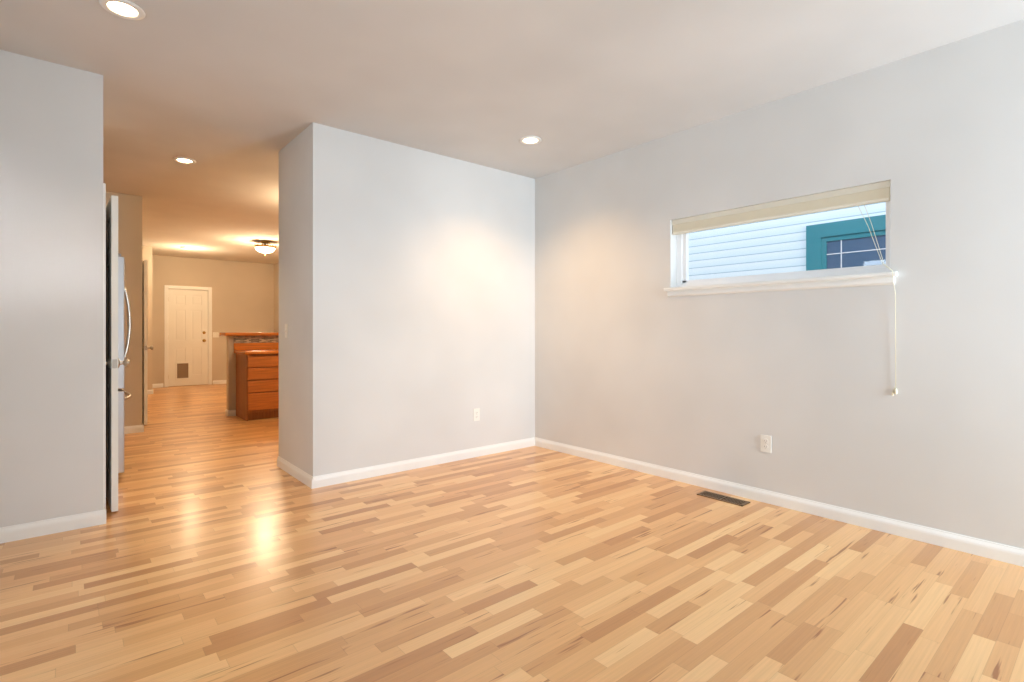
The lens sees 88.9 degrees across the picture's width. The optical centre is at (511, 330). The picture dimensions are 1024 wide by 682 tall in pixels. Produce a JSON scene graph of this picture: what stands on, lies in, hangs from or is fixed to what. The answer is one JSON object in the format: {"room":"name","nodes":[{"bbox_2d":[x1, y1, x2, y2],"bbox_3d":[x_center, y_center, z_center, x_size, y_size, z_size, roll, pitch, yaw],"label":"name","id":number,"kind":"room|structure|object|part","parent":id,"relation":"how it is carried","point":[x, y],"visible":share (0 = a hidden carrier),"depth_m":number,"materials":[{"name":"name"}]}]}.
{"room":"empty living room","nodes":[
{"label":"empty living room","id":0,"kind":"room"},
{"bbox_2d":[0,50,102,527],"bbox_3d":[-3.853,-0.190,2.662,2.750,2.720,1.000,0,0,-40],"label":"wall","id":1,"kind":"structure","parent":0,"point":[51,290],"depth_m":3.01,"materials":[{"name":"paint"}]},
{"bbox_2d":[106,195,129,511],"bbox_3d":[-2.811,0.147,3.657,0.169,2.030,0.803,0,0,-40],"label":"door","id":2,"kind":"structure","parent":1,"relation":"in","point":[113,362],"depth_m":3.36,"materials":[{"name":"white wood"}]},
{"bbox_2d":[103,183,105,508],"bbox_3d":[-4.114,0.120,5.491,0.112,2.100,5.382,0,0,-34],"label":"trim","id":3,"kind":"structure","parent":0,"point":[104,344],"depth_m":3.29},
{"bbox_2d":[106,192,125,425],"bbox_3d":[-4.826,-0.190,5.649,1.020,2.720,0.140,0,0,-40],"label":"wall","id":4,"kind":"structure","parent":0,"point":[121,197],"depth_m":5.92,"materials":[{"name":"paint"}]},
{"bbox_2d":[126,194,145,425],"bbox_3d":[-5.745,-0.190,7.681,0.160,2.720,4.430,0,0,-40],"label":"wall","id":5,"kind":"structure","parent":0,"point":[134,252],"depth_m":5.98,"materials":[{"name":"paint"}]},
{"bbox_2d":[142,260,152,424],"bbox_3d":[-4.766,0.147,6.732,0.169,2.030,0.784,0,0,-40],"label":"door","id":6,"kind":"structure","parent":5,"relation":"in","point":[145,347],"depth_m":6.44,"materials":[{"name":"white wood"}]},
{"bbox_2d":[0,380,1023,566],"bbox_3d":[-2.999,1.128,4.339,6.220,0.084,15.300,0,0,-40],"label":"baseboard","id":7,"kind":"structure","parent":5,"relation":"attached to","point":[986,549],"depth_m":3.52,"materials":[{"name":"white wood"}]},
{"bbox_2d":[146,246,151,389],"bbox_3d":[-7.147,-0.190,10.130,0.140,2.720,1.400,0,0,-40],"label":"wall","id":8,"kind":"structure","parent":0,"point":[148,249],"depth_m":9.61,"materials":[{"name":"paint"}]},
{"bbox_2d":[152,255,273,386],"bbox_3d":[-6.553,-0.190,11.450,2.470,2.720,0.150,0,0,-40],"label":"wall","id":9,"kind":"structure","parent":0,"point":[242,296],"depth_m":11.47,"materials":[{"name":"paint"}]},
{"bbox_2d":[168,289,207,386],"bbox_3d":[-6.892,0.147,11.111,0.734,2.030,0.169,0,0,-40],"label":"door","id":10,"kind":"structure","parent":9,"relation":"in","point":[187,337],"depth_m":11.09,"materials":[{"name":"white wood"}]},
{"bbox_2d":[164,285,211,386],"bbox_3d":[-6.895,0.113,11.118,0.868,2.114,0.116,0,0,-40],"label":"door frame","id":11,"kind":"structure","parent":9,"relation":"attached to","point":[208,289],"depth_m":11.05,"materials":[{"name":"white wood"}]},
{"bbox_2d":[213,332,218,337],"bbox_3d":[-6.472,0.090,11.407,0.116,0.115,0.020,0,0,-40],"label":"light switch","id":12,"kind":"object","parent":9,"relation":"attached to","point":[215,334],"visible":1,"depth_m":11.41,"materials":[{"name":"white plastic"}]},
{"bbox_2d":[226,336,278,409],"bbox_3d":[-3.161,0.620,7.816,1.972,1.100,0.120,0,0,-40],"label":"wall","id":13,"kind":"structure","parent":0,"point":[230,379],"depth_m":7.17,"materials":[{"name":"paint"}]},
{"bbox_2d":[225,409,235,416],"bbox_3d":[-3.166,1.128,7.812,1.986,0.084,0.148,0,0,-40],"label":"baseboard","id":14,"kind":"structure","parent":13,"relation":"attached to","point":[230,413],"depth_m":7.15,"materials":[{"name":"white wood"}]},
{"bbox_2d":[220,332,278,335],"bbox_3d":[-3.209,0.046,7.831,2.029,0.043,0.355,0,0,-40],"label":"peninsula bar","id":15,"kind":"object","parent":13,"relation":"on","point":[251,334],"visible":0.54,"depth_m":7.29,"materials":[{"name":"brown wood"}]},
{"bbox_2d":[234,336,278,342],"bbox_3d":[-3.093,0.119,7.784,1.908,0.099,0.010,0,0,-40],"label":"tile","id":16,"kind":"structure","parent":13,"relation":"attached to","point":[255,339],"depth_m":7.35,"materials":[{"name":"tile"}]},
{"bbox_2d":[279,122,534,476],"bbox_3d":[-0.833,-0.190,4.979,2.405,2.720,0.840,0,0,-40],"label":"wall","id":17,"kind":"structure","parent":0,"point":[407,294],"depth_m":4.37,"materials":[{"name":"paint"}]},
{"bbox_2d":[284,324,287,337],"bbox_3d":[-1.888,0.000,4.349,0.020,0.115,0.070,0,0,-40],"label":"light switch","id":18,"kind":"object","parent":17,"relation":"attached to","point":[286,331],"visible":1,"depth_m":4.34,"materials":[{"name":"white plastic"}]},
{"bbox_2d":[473,408,479,420],"bbox_3d":[-0.328,0.780,4.850,0.070,0.115,0.008,0,0,-40],"label":"outlet","id":19,"kind":"object","parent":17,"relation":"attached to","point":[476,414],"visible":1,"depth_m":4.85,"materials":[{"name":"white plastic"}]},
{"bbox_2d":[0,384,1023,681],"bbox_3d":[-2.995,1.220,4.349,6.520,0.100,15.590,0,0,-40],"label":"floor","id":20,"kind":"structure","parent":0,"point":[218,546],"depth_m":2.42,"materials":[{"name":"brown wood"}]},
{"bbox_2d":[118,253,130,472],"bbox_3d":[-3.583,0.282,4.212,0.823,1.775,0.910,0,0,-40],"label":"fridge","id":21,"kind":"object","parent":20,"relation":"on","point":[121,367],"depth_m":4.07,"materials":[{"name":"silver metal"}]},
{"bbox_3d":[-3.301,0.075,4.451,0.083,0.961,0.720,0,0,-40],"label":"fridge handle","id":22,"kind":"part","parent":21,"relation":"part of","materials":[{"name":"silver metal"}]},
{"bbox_2d":[236,353,278,420],"bbox_3d":[-3.389,0.739,7.149,0.579,0.862,0.597,0,0,-40],"label":"base cabinet","id":23,"kind":"object","parent":20,"relation":"on","point":[257,386],"visible":0.44,"depth_m":6.87,"materials":[{"name":"brown wood"}]},
{"bbox_2d":[234,343,278,354],"bbox_3d":[-2.894,0.238,7.549,1.908,0.136,0.625,0,0,-40],"label":"countertop","id":24,"kind":"structure","parent":23,"relation":"on","point":[255,348],"depth_m":7.23,"materials":[{"name":"brown wood"}]},
{"bbox_2d":[697,491,749,505],"bbox_3d":[1.469,1.167,3.638,0.116,0.006,0.330,0,0,-40],"label":"floor vent","id":25,"kind":"object","parent":20,"relation":"in","point":[727,499],"visible":1,"depth_m":3.62,"materials":[{"name":"brown metal"}]},
{"bbox_2d":[0,0,1023,263],"bbox_3d":[-2.995,-1.600,4.349,6.520,0.100,15.590,0,0,-40],"label":"ceiling","id":26,"kind":"structure","parent":0,"point":[232,98],"depth_m":3.12,"materials":[{"name":"paint"}]},
{"bbox_2d":[99,0,145,19],"bbox_3d":[-1.869,-1.546,2.506,0.180,0.009,0.180,0,0,-40],"label":"recessed light","id":27,"kind":"object","parent":26,"relation":"in","point":[127,9],"visible":1,"depth_m":2.50,"materials":[{"name":"white"}]},
{"bbox_2d":[173,157,195,163],"bbox_3d":[-2.972,-1.546,4.741,0.180,0.009,0.180,0,0,-40],"label":"recessed light","id":28,"kind":"object","parent":26,"relation":"in","point":[184,160],"visible":0.98,"depth_m":4.74,"materials":[{"name":"white"}]},
{"bbox_2d":[254,241,275,254],"bbox_3d":[-4.290,-1.434,9.074,0.358,0.232,0.358,0,0,-40],"label":"flush-mount light fixture","id":29,"kind":"object","parent":26,"relation":"attached to","point":[265,248],"visible":1,"depth_m":8.98,"materials":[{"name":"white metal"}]},
{"bbox_2d":[519,136,541,144],"bbox_3d":[0.150,-1.546,4.238,0.180,0.009,0.180,0,0,-40],"label":"recessed light","id":30,"kind":"object","parent":26,"relation":"in","point":[529,140],"visible":1,"depth_m":4.23,"materials":[{"name":"white"}]},
{"bbox_2d":[274,19,1023,548],"bbox_3d":[-0.566,-0.190,6.402,0.160,2.720,15.590,0,0,-40],"label":"wall","id":31,"kind":"structure","parent":0,"point":[633,361],"depth_m":3.27,"materials":[{"name":"paint"}]},
{"bbox_2d":[761,435,770,452],"bbox_3d":[1.729,0.770,3.556,0.008,0.115,0.070,0,0,-40],"label":"outlet","id":32,"kind":"object","parent":31,"relation":"attached to","point":[765,443],"visible":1,"depth_m":3.55,"materials":[{"name":"white plastic"}]},
{"bbox_2d":[672,181,889,234],"bbox_3d":[1.745,-0.817,3.592,0.038,0.113,1.437,0,0,-40],"label":"blind stack","id":33,"kind":"object","parent":31,"relation":"attached to","point":[879,192],"visible":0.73,"depth_m":3.46,"materials":[{"name":"white fabric"}]},
{"bbox_2d":[858,204,896,394],"bbox_3d":[2.133,-0.207,3.069,0.083,1.159,0.218,0,0,-40],"label":"blind cord","id":34,"kind":"object","parent":33,"relation":"hanging from","point":[895,390],"visible":1,"depth_m":2.99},
{"bbox_2d":[664,271,897,296],"bbox_3d":[1.737,-0.302,3.585,0.127,0.070,1.519,0,0,-40],"label":"window sill","id":35,"kind":"structure","parent":31,"relation":"attached to","point":[873,279],"depth_m":3.42,"materials":[{"name":"white wood"}]},
{"bbox_2d":[677,201,889,286],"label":"window","id":36,"kind":"structure","parent":31,"relation":"in","point":[683,256],"depth_m":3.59,"materials":[{"name":"clear glass"}]}
]}

